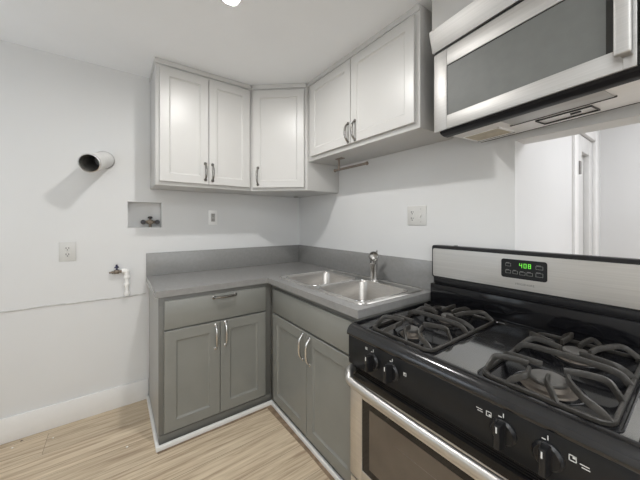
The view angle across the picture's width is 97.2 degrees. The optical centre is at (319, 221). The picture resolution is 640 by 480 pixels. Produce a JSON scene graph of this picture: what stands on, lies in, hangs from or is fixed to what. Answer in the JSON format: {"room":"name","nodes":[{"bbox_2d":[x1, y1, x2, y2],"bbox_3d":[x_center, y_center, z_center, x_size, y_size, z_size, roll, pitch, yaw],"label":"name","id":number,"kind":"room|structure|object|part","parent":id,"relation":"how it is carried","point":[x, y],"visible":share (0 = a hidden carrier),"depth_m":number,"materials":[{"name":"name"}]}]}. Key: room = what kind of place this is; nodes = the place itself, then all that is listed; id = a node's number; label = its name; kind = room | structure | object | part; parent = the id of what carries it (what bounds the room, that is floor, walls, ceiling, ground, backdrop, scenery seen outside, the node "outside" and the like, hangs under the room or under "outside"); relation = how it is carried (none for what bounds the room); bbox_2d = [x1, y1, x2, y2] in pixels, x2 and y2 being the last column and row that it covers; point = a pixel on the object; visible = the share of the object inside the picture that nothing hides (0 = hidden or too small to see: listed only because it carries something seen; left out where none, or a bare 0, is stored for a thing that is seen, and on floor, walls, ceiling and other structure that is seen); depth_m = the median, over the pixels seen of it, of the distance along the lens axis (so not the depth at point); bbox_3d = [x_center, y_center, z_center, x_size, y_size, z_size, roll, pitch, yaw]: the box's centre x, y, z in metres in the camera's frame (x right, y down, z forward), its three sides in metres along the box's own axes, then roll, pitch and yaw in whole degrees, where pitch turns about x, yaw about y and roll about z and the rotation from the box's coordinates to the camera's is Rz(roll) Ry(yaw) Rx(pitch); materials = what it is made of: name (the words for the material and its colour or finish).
{"room":"kitchen","nodes":[
{"label":"kitchen","id":0,"kind":"room"},
{"bbox_2d":[0,40,298,418],"bbox_3d":[-1.530,0.118,2.014,3.170,2.397,0.120,0,0,-36],"label":"wall","id":1,"kind":"structure","parent":0,"point":[55,110],"depth_m":1.89,"materials":[{"name":"paint"}]},
{"bbox_2d":[59,242,75,261],"bbox_3d":[-1.651,0.194,1.847,0.084,0.126,0.008,0,0,-36],"label":"wall outlet","id":2,"kind":"object","parent":1,"relation":"attached to","point":[67,250],"visible":1,"depth_m":1.84,"materials":[{"name":"beige plastic"}]},
{"bbox_2d":[0,293,145,312],"bbox_3d":[-1.984,0.535,1.606,1.695,0.016,0.008,0,0,-36],"label":"cable","id":3,"kind":"object","parent":1,"relation":"attached to","point":[142,293],"visible":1,"depth_m":1.85,"materials":[{"name":"white plastic"}]},
{"bbox_2d":[0,378,147,444],"bbox_3d":[-1.980,1.243,1.604,1.720,0.148,0.014,0,0,-36],"label":"baseboard","id":4,"kind":"structure","parent":1,"relation":"attached to","point":[12,428],"depth_m":1.84,"materials":[{"name":"paint"}]},
{"bbox_2d":[78,151,114,172],"bbox_3d":[-1.453,-0.397,1.844,0.120,0.190,0.321,0,0,-21],"label":"vent pipe","id":5,"kind":"object","parent":1,"relation":"attached to","point":[86,162],"visible":1,"depth_m":1.81,"materials":[{"name":"white paint"}]},
{"bbox_2d":[109,264,129,295],"bbox_3d":[-1.414,0.411,1.993,0.120,0.227,0.050,0,0,-36],"label":"shutoff valve","id":6,"kind":"object","parent":1,"relation":"attached to","point":[125,271],"visible":1,"depth_m":2.00,"materials":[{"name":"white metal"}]},
{"bbox_2d":[141,216,159,226],"bbox_3d":[-1.298,-0.001,2.160,0.128,0.084,0.052,0,0,-36],"label":"water valve","id":7,"kind":"object","parent":1,"relation":"attached to","point":[150,222],"visible":0.98,"depth_m":2.16,"materials":[{"name":"gold metal"}]},
{"bbox_2d":[149,57,250,193],"bbox_3d":[-0.899,-0.662,2.157,0.662,0.833,0.388,0,0,-36],"label":"upper cabinet","id":8,"kind":"object","parent":1,"relation":"attached to","point":[200,121],"visible":1,"depth_m":2.00,"materials":[{"name":"white paint"}]},
{"bbox_3d":[-0.932,-0.649,1.949,0.308,0.758,0.020,0,0,-36],"label":"door","id":9,"kind":"part","parent":8,"relation":"part of","materials":[{"name":"white paint"}]},
{"bbox_3d":[-0.933,-0.649,1.950,0.178,0.628,0.006,0,0,-36],"label":"door panel","id":10,"kind":"part","parent":8,"relation":"part of","materials":[{"name":"white paint"}]},
{"bbox_3d":[-0.810,-0.358,2.005,0.022,0.137,0.037,0,0,-36],"label":"handle","id":11,"kind":"part","parent":8,"relation":"part of","materials":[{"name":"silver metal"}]},
{"bbox_3d":[-0.769,-0.356,2.035,0.022,0.137,0.037,0,0,-36],"label":"handle","id":12,"kind":"part","parent":8,"relation":"part of","materials":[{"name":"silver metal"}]},
{"bbox_3d":[-0.680,-0.649,2.132,0.306,0.758,0.020,0,0,-36],"label":"door","id":13,"kind":"part","parent":8,"relation":"part of","materials":[{"name":"white paint"}]},
{"bbox_3d":[-0.682,-0.649,2.133,0.176,0.628,0.006,0,0,-36],"label":"door panel","id":14,"kind":"part","parent":8,"relation":"part of","materials":[{"name":"white paint"}]},
{"bbox_2d":[208,210,216,224],"bbox_3d":[-0.906,-0.037,2.389,0.072,0.120,0.008,0,0,-36],"label":"wall outlet","id":15,"kind":"object","parent":1,"relation":"attached to","point":[212,215],"visible":1,"depth_m":2.38,"materials":[{"name":"white plastic"}]},
{"bbox_2d":[211,214,214,221],"bbox_3d":[-0.905,-0.037,2.388,0.034,0.068,0.004,0,0,-36],"label":"receptacle","id":16,"kind":"object","parent":15,"relation":"attached to","point":[212,215],"depth_m":2.39,"materials":[{"name":"grey plastic"}]},
{"bbox_2d":[146,245,298,275],"bbox_3d":[-0.758,0.318,2.488,1.322,0.170,0.018,0,0,-36],"label":"backsplash","id":17,"kind":"structure","parent":1,"relation":"attached to","point":[160,263],"depth_m":2.39,"materials":[{"name":"grey laminate"}]},
{"bbox_2d":[146,395,342,479],"bbox_3d":[-0.522,1.304,1.797,1.637,0.027,0.584,0,0,15],"label":"trim","id":18,"kind":"structure","parent":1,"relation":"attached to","point":[158,448],"depth_m":1.75,"materials":[{"name":"paint"}]},
{"bbox_2d":[239,83,338,197],"bbox_3d":[-0.292,-0.658,2.447,0.655,0.842,0.632,0,0,-36],"label":"upper cabinet","id":19,"kind":"object","parent":1,"relation":"attached to","point":[280,166],"visible":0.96,"depth_m":2.21,"materials":[{"name":"white paint"}]},
{"bbox_3d":[-0.487,-0.358,2.199,0.023,0.152,0.037,0,0,-2],"label":"handle","id":20,"kind":"part","parent":19,"relation":"part of","materials":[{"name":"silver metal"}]},
{"bbox_3d":[-0.324,-0.648,2.211,0.277,0.630,0.006,0,0,6],"label":"door panel","id":21,"kind":"part","parent":19,"relation":"part of","materials":[{"name":"white paint"}]},
{"bbox_3d":[-0.324,-0.648,2.210,0.316,0.760,0.284,0,0,-36],"label":"door","id":22,"kind":"part","parent":19,"relation":"part of","materials":[{"name":"white paint"}]},
{"bbox_2d":[0,399,331,479],"bbox_3d":[0.458,1.357,0.913,5.090,0.080,4.240,0,0,-36],"label":"floor","id":23,"kind":"structure","parent":0,"point":[257,446],"depth_m":1.61,"materials":[{"name":"brown wood"}]},
{"bbox_2d":[149,283,270,444],"bbox_3d":[-0.802,0.880,2.066,0.719,0.874,0.621,0,0,-36],"label":"base cabinet","id":24,"kind":"object","parent":23,"relation":"on","point":[210,351],"visible":0.94,"depth_m":1.81,"materials":[{"name":"grey paint"}]},
{"bbox_3d":[-1.113,0.880,1.887,0.005,0.874,0.544,0,0,-36],"label":"panel","id":25,"kind":"part","parent":24,"relation":"part of","materials":[{"name":"grey wood"}]},
{"bbox_3d":[-0.785,0.943,1.750,0.319,0.596,0.020,0,0,-36],"label":"door","id":26,"kind":"part","parent":24,"relation":"part of","materials":[{"name":"grey paint"}]},
{"bbox_3d":[-0.786,0.943,1.752,0.175,0.452,0.006,0,0,-36],"label":"door panel","id":27,"kind":"part","parent":24,"relation":"part of","materials":[{"name":"grey paint"}]},
{"bbox_3d":[-0.655,0.551,1.845,0.642,0.168,0.019,0,0,-36],"label":"drawer","id":28,"kind":"part","parent":24,"relation":"part of","materials":[{"name":"grey paint"}]},
{"bbox_3d":[-0.662,0.739,1.807,0.022,0.172,0.038,0,0,-36],"label":"handle","id":29,"kind":"part","parent":24,"relation":"part of","materials":[{"name":"silver metal"}]},
{"bbox_3d":[-0.617,0.485,1.843,0.164,0.023,0.033,0,0,-36],"label":"handle","id":30,"kind":"part","parent":24,"relation":"part of","materials":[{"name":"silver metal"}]},
{"bbox_3d":[-0.612,0.733,1.844,0.022,0.172,0.038,0,0,-36],"label":"handle","id":31,"kind":"part","parent":24,"relation":"part of","materials":[{"name":"silver metal"}]},
{"bbox_3d":[-0.524,0.943,1.940,0.319,0.596,0.020,0,0,-36],"label":"door","id":32,"kind":"part","parent":24,"relation":"part of","materials":[{"name":"grey paint"}]},
{"bbox_3d":[-0.525,0.943,1.942,0.175,0.452,0.006,0,0,-36],"label":"door panel","id":33,"kind":"part","parent":24,"relation":"part of","materials":[{"name":"grey paint"}]},
{"bbox_2d":[157,405,334,479],"bbox_3d":[-0.375,1.316,1.454,0.715,0.001,0.905,0,0,-36],"label":"trim","id":34,"kind":"structure","parent":23,"relation":"on","point":[271,409],"depth_m":1.75,"materials":[{"name":"white wood"}]},
{"bbox_2d":[271,285,430,479],"bbox_3d":[0.135,0.880,1.845,0.645,0.874,0.945,0,0,-36],"label":"base cabinet","id":35,"kind":"object","parent":23,"relation":"on","point":[310,339],"visible":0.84,"depth_m":1.59,"materials":[{"name":"grey paint"}]},
{"bbox_3d":[-0.198,0.953,1.834,0.006,0.464,0.284,0,0,-36],"label":"door panel","id":36,"kind":"part","parent":35,"relation":"part of","materials":[{"name":"grey paint"}]},
{"bbox_2d":[146,245,433,318],"bbox_3d":[-0.306,0.337,1.883,1.341,0.208,1.530,0,0,-36],"label":"countertop","id":37,"kind":"structure","parent":35,"relation":"on","point":[168,274],"depth_m":2.12,"materials":[{"name":"grey stone"}]},
{"bbox_2d":[280,270,421,304],"bbox_3d":[0.157,0.485,1.857,0.510,0.181,0.863,0,0,-36],"label":"sink","id":38,"kind":"object","parent":37,"relation":"in","point":[354,288],"visible":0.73,"depth_m":1.87,"materials":[{"name":"metal"}]},
{"bbox_3d":[0.006,0.487,2.010,0.390,0.178,0.366,0,0,-36],"label":"bowl","id":39,"kind":"part","parent":38,"relation":"part of","materials":[{"name":"metal"}]},
{"bbox_3d":[0.251,0.487,1.675,0.390,0.178,0.392,0,0,-36],"label":"bowl","id":40,"kind":"part","parent":38,"relation":"part of","materials":[{"name":"metal"}]},
{"bbox_2d":[369,250,378,280],"bbox_3d":[0.357,0.292,1.863,0.072,0.213,0.208,0,0,9],"label":"kitchen faucet","id":41,"kind":"object","parent":37,"relation":"on","point":[373,256],"visible":1,"depth_m":1.91,"materials":[{"name":"silver metal"}]},
{"bbox_3d":[-0.199,0.953,1.833,0.020,0.608,0.428,0,0,-36],"label":"door","id":42,"kind":"part","parent":35,"relation":"part of","materials":[{"name":"grey paint"}]},
{"bbox_3d":[-0.116,0.743,1.673,0.038,0.172,0.022,0,0,-36],"label":"handle","id":43,"kind":"part","parent":35,"relation":"part of","materials":[{"name":"silver metal"}]},
{"bbox_3d":[-0.072,0.747,1.613,0.038,0.172,0.022,0,0,-36],"label":"handle","id":44,"kind":"part","parent":35,"relation":"part of","materials":[{"name":"silver metal"}]},
{"bbox_3d":[0.054,0.953,1.485,0.020,0.608,0.424,0,0,-36],"label":"door","id":45,"kind":"part","parent":35,"relation":"part of","materials":[{"name":"grey paint"}]},
{"bbox_3d":[0.055,0.953,1.486,0.006,0.464,0.280,0,0,-36],"label":"door panel","id":46,"kind":"part","parent":35,"relation":"part of","materials":[{"name":"grey paint"}]},
{"bbox_2d":[345,245,639,479],"bbox_3d":[0.624,0.722,1.076,0.747,1.190,0.866,0,0,-36],"label":"gas range","id":47,"kind":"object","parent":23,"relation":"on","point":[518,364],"visible":1,"depth_m":0.98,"materials":[{"name":"black metal"}]},
{"bbox_3d":[0.207,0.555,1.121,0.012,0.064,0.064,0,0,-36],"label":"knob","id":48,"kind":"part","parent":47,"relation":"part of","materials":[{"name":"black plastic"}]},
{"bbox_3d":[0.263,0.555,1.044,0.012,0.064,0.064,0,0,-36],"label":"knob","id":49,"kind":"part","parent":47,"relation":"part of","materials":[{"name":"black plastic"}]},
{"bbox_3d":[0.371,0.447,1.144,0.089,0.018,0.089,0,0,-36],"label":"burner","id":50,"kind":"part","parent":47,"relation":"part of","materials":[{"name":"metal"}]},
{"bbox_3d":[0.357,0.649,0.882,0.088,0.066,0.850,0,0,-36],"label":"handle","id":51,"kind":"part","parent":47,"relation":"part of","materials":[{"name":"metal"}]},
{"bbox_3d":[0.400,0.892,0.913,0.040,0.419,0.854,0,0,-36],"label":"oven door","id":52,"kind":"part","parent":47,"relation":"part of","materials":[{"name":"metal"}]},
{"bbox_3d":[0.393,0.472,0.908,0.051,0.042,0.866,0,0,-36],"label":"trim","id":53,"kind":"part","parent":47,"relation":"part of","materials":[{"name":"black metal"}]},
{"bbox_3d":[0.394,0.556,0.909,0.040,0.122,0.858,0,0,-36],"label":"control panel","id":54,"kind":"part","parent":47,"relation":"part of","materials":[{"name":"black metal"}]},
{"bbox_2d":[354,301,639,441],"bbox_3d":[0.640,0.462,1.088,0.582,0.027,0.866,0,0,-36],"label":"cooktop","id":55,"kind":"object","parent":47,"relation":"in","point":[468,351],"depth_m":0.94,"materials":[{"name":"black metal"}]},
{"bbox_3d":[0.481,0.555,0.745,0.012,0.064,0.064,0,0,-36],"label":"knob","id":56,"kind":"part","parent":47,"relation":"part of","materials":[{"name":"black plastic"}]},
{"bbox_3d":[0.901,0.212,1.253,0.003,0.085,0.174,0,0,-36],"label":"display panel","id":57,"kind":"part","parent":47,"relation":"part of","materials":[{"name":"black plastic"}]},
{"bbox_3d":[0.537,0.555,0.668,0.012,0.064,0.064,0,0,-36],"label":"knob","id":58,"kind":"part","parent":47,"relation":"part of","materials":[{"name":"black plastic"}]},
{"bbox_3d":[0.633,0.447,0.783,0.130,0.018,0.130,0,0,-36],"label":"burner","id":59,"kind":"part","parent":47,"relation":"part of","materials":[{"name":"metal"}]},
{"bbox_3d":[0.856,0.447,0.945,0.103,0.018,0.103,0,0,-36],"label":"burner","id":60,"kind":"part","parent":47,"relation":"part of","materials":[{"name":"metal"}]},
{"bbox_2d":[0,0,431,86],"bbox_3d":[0.458,-1.120,0.913,5.090,0.080,4.240,0,0,-36],"label":"ceiling","id":61,"kind":"structure","parent":0,"point":[251,42],"depth_m":1.59,"materials":[{"name":"paint"}]},
{"bbox_2d":[222,0,240,5],"bbox_3d":[-0.429,-1.075,1.354,0.100,0.010,0.100,0,0,-36],"label":"recessed light","id":62,"kind":"object","parent":61,"relation":"in","point":[228,2],"visible":1,"depth_m":1.38,"materials":[{"name":"paint"}]},
{"bbox_2d":[225,0,237,2],"bbox_3d":[-0.429,-1.077,1.354,0.072,0.005,0.072,0,0,31],"label":"diffuser","id":63,"kind":"object","parent":62,"relation":"attached to","point":[226,1],"depth_m":1.38,"materials":[{"name":"white plastic"}]},
{"bbox_2d":[299,103,639,260],"bbox_3d":[0.977,0.118,1.365,0.120,2.397,4.120,0,0,-36],"label":"wall","id":64,"kind":"structure","parent":0,"point":[472,192],"depth_m":1.66,"materials":[{"name":"paint"}]},
{"bbox_2d":[298,245,433,289],"bbox_3d":[0.229,0.318,2.272,0.018,0.170,1.530,0,0,-36],"label":"backsplash","id":65,"kind":"structure","parent":64,"relation":"attached to","point":[407,271],"depth_m":2.00,"materials":[{"name":"grey laminate"}]},
{"bbox_2d":[308,3,453,165],"bbox_3d":[0.305,-0.772,1.870,0.368,0.613,0.995,0,0,-36],"label":"upper cabinet","id":66,"kind":"object","parent":64,"relation":"attached to","point":[377,100],"visible":0.95,"depth_m":1.62,"materials":[{"name":"white paint"}]},
{"bbox_3d":[0.066,-0.761,1.965,0.006,0.404,0.318,0,0,-36],"label":"door panel","id":67,"kind":"part","parent":66,"relation":"part of","materials":[{"name":"white paint"}]},
{"bbox_3d":[0.065,-0.761,1.964,0.020,0.534,0.448,0,0,-36],"label":"door","id":68,"kind":"part","parent":66,"relation":"part of","materials":[{"name":"white paint"}]},
{"bbox_3d":[0.165,-0.566,1.782,0.037,0.137,0.022,0,0,-36],"label":"handle","id":69,"kind":"part","parent":66,"relation":"part of","materials":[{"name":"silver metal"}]},
{"bbox_2d":[333,157,368,171],"bbox_3d":[0.210,-0.419,1.985,0.036,0.093,0.347,0,0,-36],"label":"paper towel holder","id":70,"kind":"object","parent":66,"relation":"attached to","point":[341,158],"visible":1,"depth_m":2.01,"materials":[{"name":"silver metal"}]},
{"bbox_3d":[0.202,-0.566,1.731,0.037,0.137,0.022,0,0,-36],"label":"handle","id":71,"kind":"part","parent":66,"relation":"part of","materials":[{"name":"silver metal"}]},
{"bbox_3d":[0.338,-0.761,1.593,0.006,0.404,0.334,0,0,-36],"label":"door panel","id":72,"kind":"part","parent":66,"relation":"part of","materials":[{"name":"white paint"}]},
{"bbox_3d":[0.336,-0.761,1.591,0.020,0.534,0.464,0,0,-36],"label":"door","id":73,"kind":"part","parent":66,"relation":"part of","materials":[{"name":"white paint"}]},
{"bbox_2d":[408,205,426,224],"bbox_3d":[0.601,-0.040,1.764,0.019,0.122,0.136,0,0,-36],"label":"switch plate","id":74,"kind":"object","parent":64,"relation":"attached to","point":[417,215],"visible":1,"depth_m":1.76,"materials":[{"name":"beige plastic"}]},
{"bbox_2d":[410,210,414,220],"bbox_3d":[0.586,-0.040,1.790,0.004,0.068,0.034,0,0,-36],"label":"receptacle","id":75,"kind":"object","parent":74,"relation":"attached to","point":[412,212],"depth_m":1.79,"materials":[{"name":"beige plastic"}]},
{"bbox_2d":[432,0,473,29],"bbox_3d":[0.890,-0.972,1.100,0.328,0.213,0.793,0,0,-36],"label":"upper cabinet","id":76,"kind":"object","parent":64,"relation":"attached to","point":[442,10],"visible":0.1,"depth_m":1.27,"materials":[{"name":"white paint"}]},
{"bbox_2d":[429,0,639,142],"bbox_3d":[0.829,-0.619,1.013,0.371,0.472,0.777,0,0,-28],"label":"microwave","id":77,"kind":"object","parent":76,"relation":"attached to","point":[503,68],"visible":1,"depth_m":0.97,"materials":[{"name":"silver metal"}]},
{"bbox_3d":[0.768,-0.400,1.295,0.127,0.005,0.170,0,0,-28],"label":"lamp frame","id":78,"kind":"part","parent":77,"relation":"part of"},
{"bbox_3d":[0.788,-0.585,0.734,0.038,0.307,0.035,0,0,-36],"label":"handle","id":79,"kind":"part","parent":77,"relation":"part of","materials":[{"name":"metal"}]},
{"bbox_3d":[0.860,-0.577,0.671,0.030,0.347,0.133,0,0,-28],"label":"control panel","id":80,"kind":"part","parent":77,"relation":"part of","materials":[{"name":"black glass"}]},
{"bbox_2d":[525,130,599,255],"bbox_3d":[1.670,0.118,1.942,1.680,2.397,0.100,0,0,-36],"label":"wall","id":81,"kind":"structure","parent":0,"point":[548,163],"depth_m":1.63,"materials":[{"name":"paint"}]},
{"bbox_2d":[572,131,598,255],"bbox_3d":[1.971,0.297,2.089,0.680,2.040,0.019,0,0,-36],"label":"trim","id":82,"kind":"structure","parent":81,"relation":"attached to","point":[594,136],"depth_m":1.93,"materials":[{"name":"paint"}]},
{"bbox_2d":[579,134,591,254],"bbox_3d":[1.946,0.335,2.121,0.514,1.945,0.116,0,0,-36],"label":"door","id":83,"kind":"structure","parent":81,"relation":"in","point":[585,146],"depth_m":2.21,"materials":[{"name":"paint"}]},
{"bbox_2d":[600,123,639,258],"bbox_3d":[2.432,0.118,2.424,0.120,2.397,4.120,0,0,-36],"label":"wall","id":84,"kind":"structure","parent":0,"point":[619,146],"depth_m":2.30,"materials":[{"name":"paint"}]}
]}

